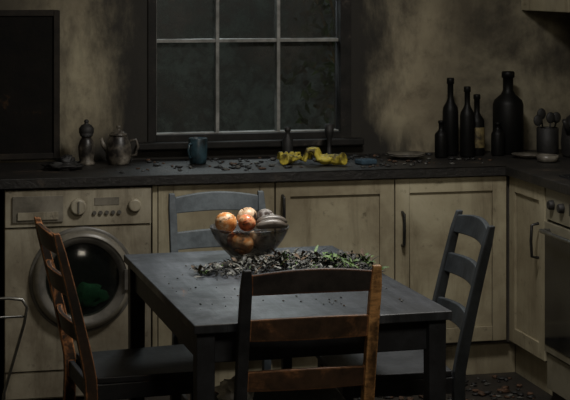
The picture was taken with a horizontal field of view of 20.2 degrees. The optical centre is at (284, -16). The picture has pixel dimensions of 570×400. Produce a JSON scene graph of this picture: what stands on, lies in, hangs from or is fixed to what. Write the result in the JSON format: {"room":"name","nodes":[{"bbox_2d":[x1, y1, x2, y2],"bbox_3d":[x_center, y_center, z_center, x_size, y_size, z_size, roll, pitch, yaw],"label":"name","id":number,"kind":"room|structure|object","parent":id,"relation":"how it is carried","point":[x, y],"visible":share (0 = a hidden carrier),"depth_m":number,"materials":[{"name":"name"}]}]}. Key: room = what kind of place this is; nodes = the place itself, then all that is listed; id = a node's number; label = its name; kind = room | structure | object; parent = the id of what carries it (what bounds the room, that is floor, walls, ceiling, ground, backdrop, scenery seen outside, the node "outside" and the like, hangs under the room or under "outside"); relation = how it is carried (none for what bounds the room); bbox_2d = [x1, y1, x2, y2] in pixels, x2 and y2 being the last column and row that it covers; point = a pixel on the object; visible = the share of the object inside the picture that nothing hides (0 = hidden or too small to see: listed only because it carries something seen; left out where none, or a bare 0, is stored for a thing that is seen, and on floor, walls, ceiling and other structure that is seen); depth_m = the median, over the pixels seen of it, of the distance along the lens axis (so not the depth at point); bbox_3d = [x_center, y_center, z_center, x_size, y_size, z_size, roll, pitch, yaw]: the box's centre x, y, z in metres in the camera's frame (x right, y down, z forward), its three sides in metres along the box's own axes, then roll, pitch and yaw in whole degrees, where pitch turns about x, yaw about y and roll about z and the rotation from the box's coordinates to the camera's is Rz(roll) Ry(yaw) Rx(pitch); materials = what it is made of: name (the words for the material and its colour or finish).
{"room":"fire-damaged room","nodes":[
{"label":"fire-damaged room","id":0,"kind":"room"},
{"bbox_2d":[0,344,552,399],"bbox_3d":[0.233,1.720,3.148,4.670,0.100,8.430,0,0,-13],"label":"floor","id":1,"kind":"structure","parent":0,"point":[527,386],"depth_m":6.59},
{"bbox_2d":[0,297,27,399],"bbox_3d":[-0.980,1.262,4.331,0.565,0.816,0.320,0,0,-13],"label":"towel stand","id":2,"kind":"object","parent":1,"relation":"on","point":[24,316],"visible":1,"depth_m":4.38,"materials":[{"name":"metal"}]},
{"bbox_2d":[0,185,150,399],"bbox_3d":[-0.882,1.244,6.660,0.587,0.852,0.585,0,0,-13],"label":"washing machine","id":3,"kind":"object","parent":1,"relation":"on","point":[96,226],"visible":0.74,"depth_m":6.40,"materials":[{"name":"metal"}]},
{"bbox_2d":[34,217,192,399],"bbox_3d":[-0.530,1.214,5.142,0.524,0.911,0.392,0,0,-18],"label":"dining chair","id":4,"kind":"object","parent":1,"relation":"on","point":[167,370],"visible":0.87,"depth_m":5.02,"materials":[{"name":"brown wood"}]},
{"bbox_2d":[168,191,291,399],"bbox_3d":[-0.201,1.219,5.708,0.364,0.902,0.524,0,0,-13],"label":"dining chair","id":5,"kind":"object","parent":1,"relation":"on","point":[211,200],"visible":0.31,"depth_m":5.90,"materials":[{"name":"grey wood"}]},
{"bbox_2d":[124,246,451,399],"bbox_3d":[-0.039,1.295,4.988,0.744,0.750,1.180,0,0,-15],"label":"dining table","id":6,"kind":"object","parent":1,"relation":"on","point":[208,331],"visible":0.7,"depth_m":4.54,"materials":[{"name":"paint"}]},
{"bbox_2d":[210,223,288,261],"bbox_3d":[-0.119,0.864,5.361,0.266,0.112,0.266,0,0,-13],"label":"glass bowl","id":7,"kind":"object","parent":6,"relation":"on","point":[214,231],"visible":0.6,"depth_m":5.31,"materials":[{"name":"clear glass"}]},
{"bbox_2d":[215,212,236,233],"bbox_3d":[-0.197,0.796,5.356,0.074,0.072,0.073,0,0,6],"label":"orange","id":8,"kind":"object","parent":7,"relation":"in","point":[225,221],"visible":0.96,"depth_m":5.33,"materials":[{"name":"orange food"}]},
{"bbox_2d":[227,231,243,248],"bbox_3d":[-0.161,0.861,5.393,0.069,0.065,0.070,0,0,9],"label":"apple","id":9,"kind":"object","parent":7,"relation":"in","point":[230,236],"visible":0.29,"depth_m":5.38,"materials":[{"name":"brown food"}]},
{"bbox_2d":[231,233,253,254],"bbox_3d":[-0.141,0.859,5.309,0.076,0.074,0.076,0,0,10],"label":"orange","id":10,"kind":"object","parent":7,"relation":"in","point":[245,243],"visible":1,"depth_m":5.28,"materials":[{"name":"orange food"}]},
{"bbox_2d":[237,207,256,220],"bbox_3d":[-0.128,0.779,5.381,0.067,0.063,0.068,0,0,8],"label":"apple","id":11,"kind":"object","parent":7,"relation":"in","point":[248,210],"visible":0.59,"depth_m":5.36,"materials":[{"name":"food"}]},
{"bbox_2d":[238,214,255,230],"bbox_3d":[-0.127,0.789,5.308,0.059,0.057,0.058,0,0,15],"label":"apple","id":12,"kind":"object","parent":7,"relation":"in","point":[246,222],"visible":1,"depth_m":5.29,"materials":[{"name":"red food"}]},
{"bbox_2d":[248,229,263,247],"bbox_3d":[-0.094,0.859,5.418,0.070,0.065,0.070,0,0,9],"label":"apple","id":13,"kind":"object","parent":7,"relation":"in","point":[252,234],"visible":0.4,"depth_m":5.39,"materials":[{"name":"brown food"}]},
{"bbox_2d":[256,209,273,220],"bbox_3d":[-0.067,0.790,5.413,0.066,0.064,0.063,0,0,0],"label":"apple","id":14,"kind":"object","parent":7,"relation":"in","point":[262,212],"visible":0.44,"depth_m":5.40,"materials":[{"name":"grey food"}]},
{"bbox_2d":[255,232,275,251],"bbox_3d":[-0.064,0.859,5.343,0.069,0.070,0.071,0,0,11],"label":"apple","id":15,"kind":"object","parent":7,"relation":"in","point":[260,239],"visible":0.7,"depth_m":5.32,"materials":[{"name":"black food"}]},
{"bbox_2d":[256,214,287,228],"bbox_3d":[-0.044,0.789,5.335,0.113,0.043,0.061,0,0,-13],"label":"bananas","id":16,"kind":"object","parent":7,"relation":"in","point":[271,221],"visible":1,"depth_m":5.31,"materials":[{"name":"food"}]},
{"bbox_2d":[164,245,402,306],"bbox_3d":[-0.006,0.887,4.986,0.721,0.066,0.878,0,0,-16],"label":"dried herbs","id":17,"kind":"object","parent":6,"relation":"on","point":[294,258],"visible":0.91,"depth_m":5.17,"materials":[{"name":"green plant"}]},
{"bbox_2d":[215,265,381,399],"bbox_3d":[0.021,1.214,4.534,0.392,0.911,0.524,0,0,-13],"label":"dining chair","id":18,"kind":"object","parent":1,"relation":"on","point":[312,383],"visible":0.97,"depth_m":4.33,"materials":[{"name":"brown wood"}]},
{"bbox_2d":[215,375,253,399],"bbox_3d":[-0.145,1.171,4.648,0.105,0.083,0.099,0,0,34],"label":"crumpled cloth","id":19,"kind":"object","parent":18,"relation":"on","point":[225,390],"visible":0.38,"depth_m":4.62,"materials":[{"name":"beige fabric"}]},
{"bbox_2d":[150,175,514,386],"bbox_3d":[0.173,1.241,6.936,1.582,0.858,0.618,0,0,-13],"label":"base cabinet","id":20,"kind":"object","parent":1,"relation":"on","point":[404,222],"visible":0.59,"depth_m":6.73,"materials":[{"name":"beige paint"}]},
{"bbox_2d":[0,149,569,195],"bbox_3d":[-0.111,0.790,5.932,3.693,0.040,2.449,0,0,-13],"label":"countertop","id":21,"kind":"structure","parent":20,"relation":"on","point":[18,175],"depth_m":6.68,"materials":[{"name":"black stone"}]},
{"bbox_2d":[40,154,83,170],"bbox_3d":[-0.928,0.737,6.660,0.179,0.065,0.119,0,0,-13],"label":"rag","id":22,"kind":"object","parent":21,"relation":"on","point":[67,162],"visible":1,"depth_m":6.63,"materials":[{"name":"grey fabric"}]},
{"bbox_2d":[78,119,94,165],"bbox_3d":[-0.849,0.672,6.844,0.072,0.195,0.072,0,0,-13],"label":"pepper mill","id":23,"kind":"object","parent":21,"relation":"on","point":[86,147],"visible":0.99,"depth_m":6.82,"materials":[{"name":"ceramic"}]},
{"bbox_2d":[99,125,139,164],"bbox_3d":[-0.711,0.685,6.864,0.144,0.168,0.112,0,0,22],"label":"teapot","id":24,"kind":"object","parent":21,"relation":"on","point":[117,149],"visible":1,"depth_m":6.83,"materials":[{"name":"tarnished metal"}]},
{"bbox_2d":[187,137,206,163],"bbox_3d":[-0.385,0.714,6.888,0.103,0.111,0.082,0,0,-23],"label":"mug","id":25,"kind":"object","parent":21,"relation":"on","point":[197,146],"visible":1,"depth_m":6.86,"materials":[{"name":"blue ceramic"}]},
{"bbox_2d":[282,127,292,152],"bbox_3d":[0.012,0.699,7.084,0.048,0.142,0.048,0,0,-13],"label":"spray bottle","id":26,"kind":"object","parent":21,"relation":"on","point":[287,141],"visible":0.81,"depth_m":7.07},
{"bbox_2d":[277,151,302,164],"bbox_3d":[0.019,0.745,6.884,0.119,0.048,0.166,0,0,5],"label":"glove","id":27,"kind":"object","parent":21,"relation":"on","point":[285,158],"visible":1,"depth_m":6.86,"materials":[{"name":"yellow rubber"}]},
{"bbox_2d":[119,152,491,172],"bbox_3d":[0.124,0.763,6.933,1.739,0.012,0.471,0,0,-13],"label":"debris","id":28,"kind":"object","parent":21,"relation":"on","point":[235,165],"depth_m":6.87,"materials":[{"name":"grey"}]},
{"bbox_2d":[302,147,346,164],"bbox_3d":[0.172,0.732,6.842,0.194,0.073,0.139,0,0,12],"label":"glove","id":29,"kind":"object","parent":21,"relation":"on","point":[335,159],"visible":1,"depth_m":6.80,"materials":[{"name":"yellow rubber"}]},
{"bbox_2d":[324,124,333,153],"bbox_3d":[0.197,0.694,7.127,0.064,0.152,0.064,0,0,-13],"label":"faucet","id":30,"kind":"object","parent":21,"relation":"on","point":[329,128],"visible":0.7,"depth_m":7.11,"materials":[{"name":"grey metal"}]},
{"bbox_2d":[355,158,376,164],"bbox_3d":[0.347,0.758,6.874,0.080,0.022,0.060,0,0,-30],"label":"sponge","id":31,"kind":"object","parent":21,"relation":"on","point":[364,161],"visible":1,"depth_m":6.85,"materials":[{"name":"blue"}]},
{"bbox_2d":[387,151,424,158],"bbox_3d":[0.536,0.757,7.103,0.170,0.025,0.170,0,0,-13],"label":"plate","id":32,"kind":"object","parent":21,"relation":"on","point":[395,154],"visible":1,"depth_m":7.08,"materials":[{"name":"white ceramic"}]},
{"bbox_2d":[435,120,447,157],"bbox_3d":[0.697,0.687,7.140,0.058,0.165,0.058,0,0,-13],"label":"sauce bottle","id":33,"kind":"object","parent":21,"relation":"on","point":[441,137],"visible":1,"depth_m":7.12,"materials":[{"name":"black glass"}]},
{"bbox_2d":[442,78,457,155],"bbox_3d":[0.748,0.595,7.234,0.072,0.350,0.072,0,0,-13],"label":"wine bottle","id":34,"kind":"object","parent":21,"relation":"on","point":[450,109],"visible":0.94,"depth_m":7.20,"materials":[{"name":"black glass"}]},
{"bbox_2d":[460,86,474,156],"bbox_3d":[0.817,0.612,7.167,0.066,0.315,0.066,0,0,-13],"label":"wine bottle","id":35,"kind":"object","parent":21,"relation":"on","point":[467,117],"visible":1,"depth_m":7.14,"materials":[{"name":"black glass"}]},
{"bbox_2d":[473,94,484,155],"bbox_3d":[0.868,0.632,7.241,0.070,0.275,0.070,0,0,-13],"label":"wine bottle","id":36,"kind":"object","parent":21,"relation":"on","point":[479,121],"visible":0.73,"depth_m":7.21,"materials":[{"name":"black glass"}]},
{"bbox_2d":[491,122,503,155],"bbox_3d":[0.960,0.695,7.221,0.060,0.150,0.060,0,0,-13],"label":"sauce bottle","id":37,"kind":"object","parent":21,"relation":"on","point":[497,135],"visible":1,"depth_m":7.20,"materials":[{"name":"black glass"}]},
{"bbox_2d":[493,71,523,154],"bbox_3d":[1.020,0.582,7.317,0.140,0.375,0.140,0,0,-13],"label":"decanter","id":38,"kind":"object","parent":21,"relation":"on","point":[508,108],"visible":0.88,"depth_m":7.26,"materials":[{"name":"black glass"}]},
{"bbox_2d":[512,152,544,158],"bbox_3d":[1.085,0.760,7.127,0.150,0.019,0.150,0,0,-13],"label":"plate","id":39,"kind":"object","parent":21,"relation":"on","point":[525,155],"visible":0.83,"depth_m":7.15,"materials":[{"name":"white ceramic"}]},
{"bbox_2d":[533,108,560,153],"bbox_3d":[1.191,0.666,7.273,0.104,0.206,0.106,0,0,24],"label":"pot","id":40,"kind":"object","parent":21,"relation":"on","point":[547,138],"visible":0.98,"depth_m":7.24,"materials":[{"name":"black ceramic"}]},
{"bbox_2d":[536,154,558,162],"bbox_3d":[1.142,0.754,6.965,0.100,0.030,0.100,0,0,-13],"label":"bowl","id":41,"kind":"object","parent":21,"relation":"on","point":[548,158],"visible":1,"depth_m":6.93,"materials":[{"name":"white ceramic"}]},
{"bbox_2d":[559,174,569,178],"bbox_3d":[1.398,0.761,6.214,0.480,0.017,0.560,0,0,-13],"label":"cooktop","id":42,"kind":"object","parent":21,"relation":"in","point":[567,176],"visible":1,"depth_m":6.40,"materials":[{"name":"black glass"}]},
{"bbox_2d":[561,115,569,157],"bbox_3d":[1.323,0.628,7.178,0.170,0.283,0.178,0,0,7],"label":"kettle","id":43,"kind":"object","parent":21,"relation":"on","point":[565,137],"visible":1,"depth_m":7.14,"materials":[{"name":"grey metal"}]},
{"bbox_2d":[215,375,534,399],"bbox_3d":[0.373,1.661,6.503,1.282,0.016,0.426,0,0,-13],"label":"debris","id":44,"kind":"object","parent":1,"relation":"on","point":[504,389],"visible":0.29,"depth_m":6.52,"materials":[{"name":"black"}]},
{"bbox_2d":[315,210,494,399],"bbox_3d":[0.387,1.214,5.188,0.524,0.911,0.392,0,0,-10],"label":"dining chair","id":45,"kind":"object","parent":1,"relation":"on","point":[398,373],"visible":0.8,"depth_m":5.07,"materials":[{"name":"wood"}]},
{"bbox_2d":[509,176,551,394],"bbox_3d":[1.268,1.241,6.730,0.638,0.858,0.454,0,0,-13],"label":"base cabinet","id":46,"kind":"object","parent":1,"relation":"on","point":[527,201],"visible":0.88,"depth_m":6.66,"materials":[{"name":"beige paint"}]},
{"bbox_2d":[539,188,569,399],"bbox_3d":[1.379,1.240,6.209,0.653,0.857,0.600,0,0,-13],"label":"oven","id":47,"kind":"object","parent":1,"relation":"on","point":[556,231],"visible":0.96,"depth_m":6.29,"materials":[{"name":"metal"}]},
{"bbox_2d":[0,0,569,162],"bbox_3d":[-0.693,0.420,7.158,4.270,2.500,0.200,0,0,-13],"label":"wall","id":48,"kind":"structure","parent":0,"point":[404,53],"depth_m":7.33,"materials":[{"name":"paint"}]},
{"bbox_2d":[0,10,59,159],"bbox_3d":[-1.280,0.432,6.905,0.612,0.649,0.024,0,0,-13],"label":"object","id":49,"kind":"object","parent":48,"relation":"attached to","point":[29,39],"visible":0.88,"depth_m":6.94,"materials":[{"name":"black"}]},
{"bbox_2d":[148,0,350,141],"bbox_3d":[-0.164,0.107,7.223,0.930,1.178,0.110,0,0,-13],"label":"window","id":50,"kind":"structure","parent":48,"relation":"in","point":[293,44],"depth_m":7.24,"materials":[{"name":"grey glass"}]},
{"bbox_2d":[138,137,363,149],"bbox_3d":[-0.148,0.710,7.152,1.030,0.031,0.054,0,0,-13],"label":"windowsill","id":51,"kind":"structure","parent":48,"relation":"attached to","point":[357,140],"depth_m":7.13,"materials":[{"name":"black wood"}]},
{"bbox_3d":[2.411,0.420,3.651,0.200,2.500,8.430,0,0,-13],"label":"wall","id":52,"kind":"structure","parent":0,"visible":0},
{"bbox_2d":[521,0,569,12],"bbox_3d":[1.460,-0.230,6.612,0.319,0.700,1.829,0,0,-13],"label":"upper cabinet","id":53,"kind":"object","parent":52,"relation":"attached to","point":[527,5],"visible":1,"depth_m":7.16,"materials":[{"name":"beige paint"}]},
{"label":"outside","id":54,"kind":"structure","parent":0,"visible":0},
{"bbox_3d":[0.047,1.800,10.910,11.000,0.140,6.760,0,0,-13],"label":"lawn","id":55,"kind":"structure","parent":54,"visible":0},
{"bbox_2d":[157,0,333,131],"bbox_3d":[-0.061,0.359,11.378,11.000,2.739,0.280,0,0,-13],"label":"window glass","id":56,"kind":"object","parent":55,"relation":"on","point":[256,111],"depth_m":11.21,"materials":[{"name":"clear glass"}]},
{"bbox_2d":[273,0,333,128],"bbox_3d":[0.653,0.578,9.307,1.599,2.265,1.223,0,0,-13],"label":"shrub","id":57,"kind":"object","parent":55,"relation":"on","point":[330,65],"visible":0.02,"depth_m":9.29,"materials":[{"name":"green plant"}]}
]}

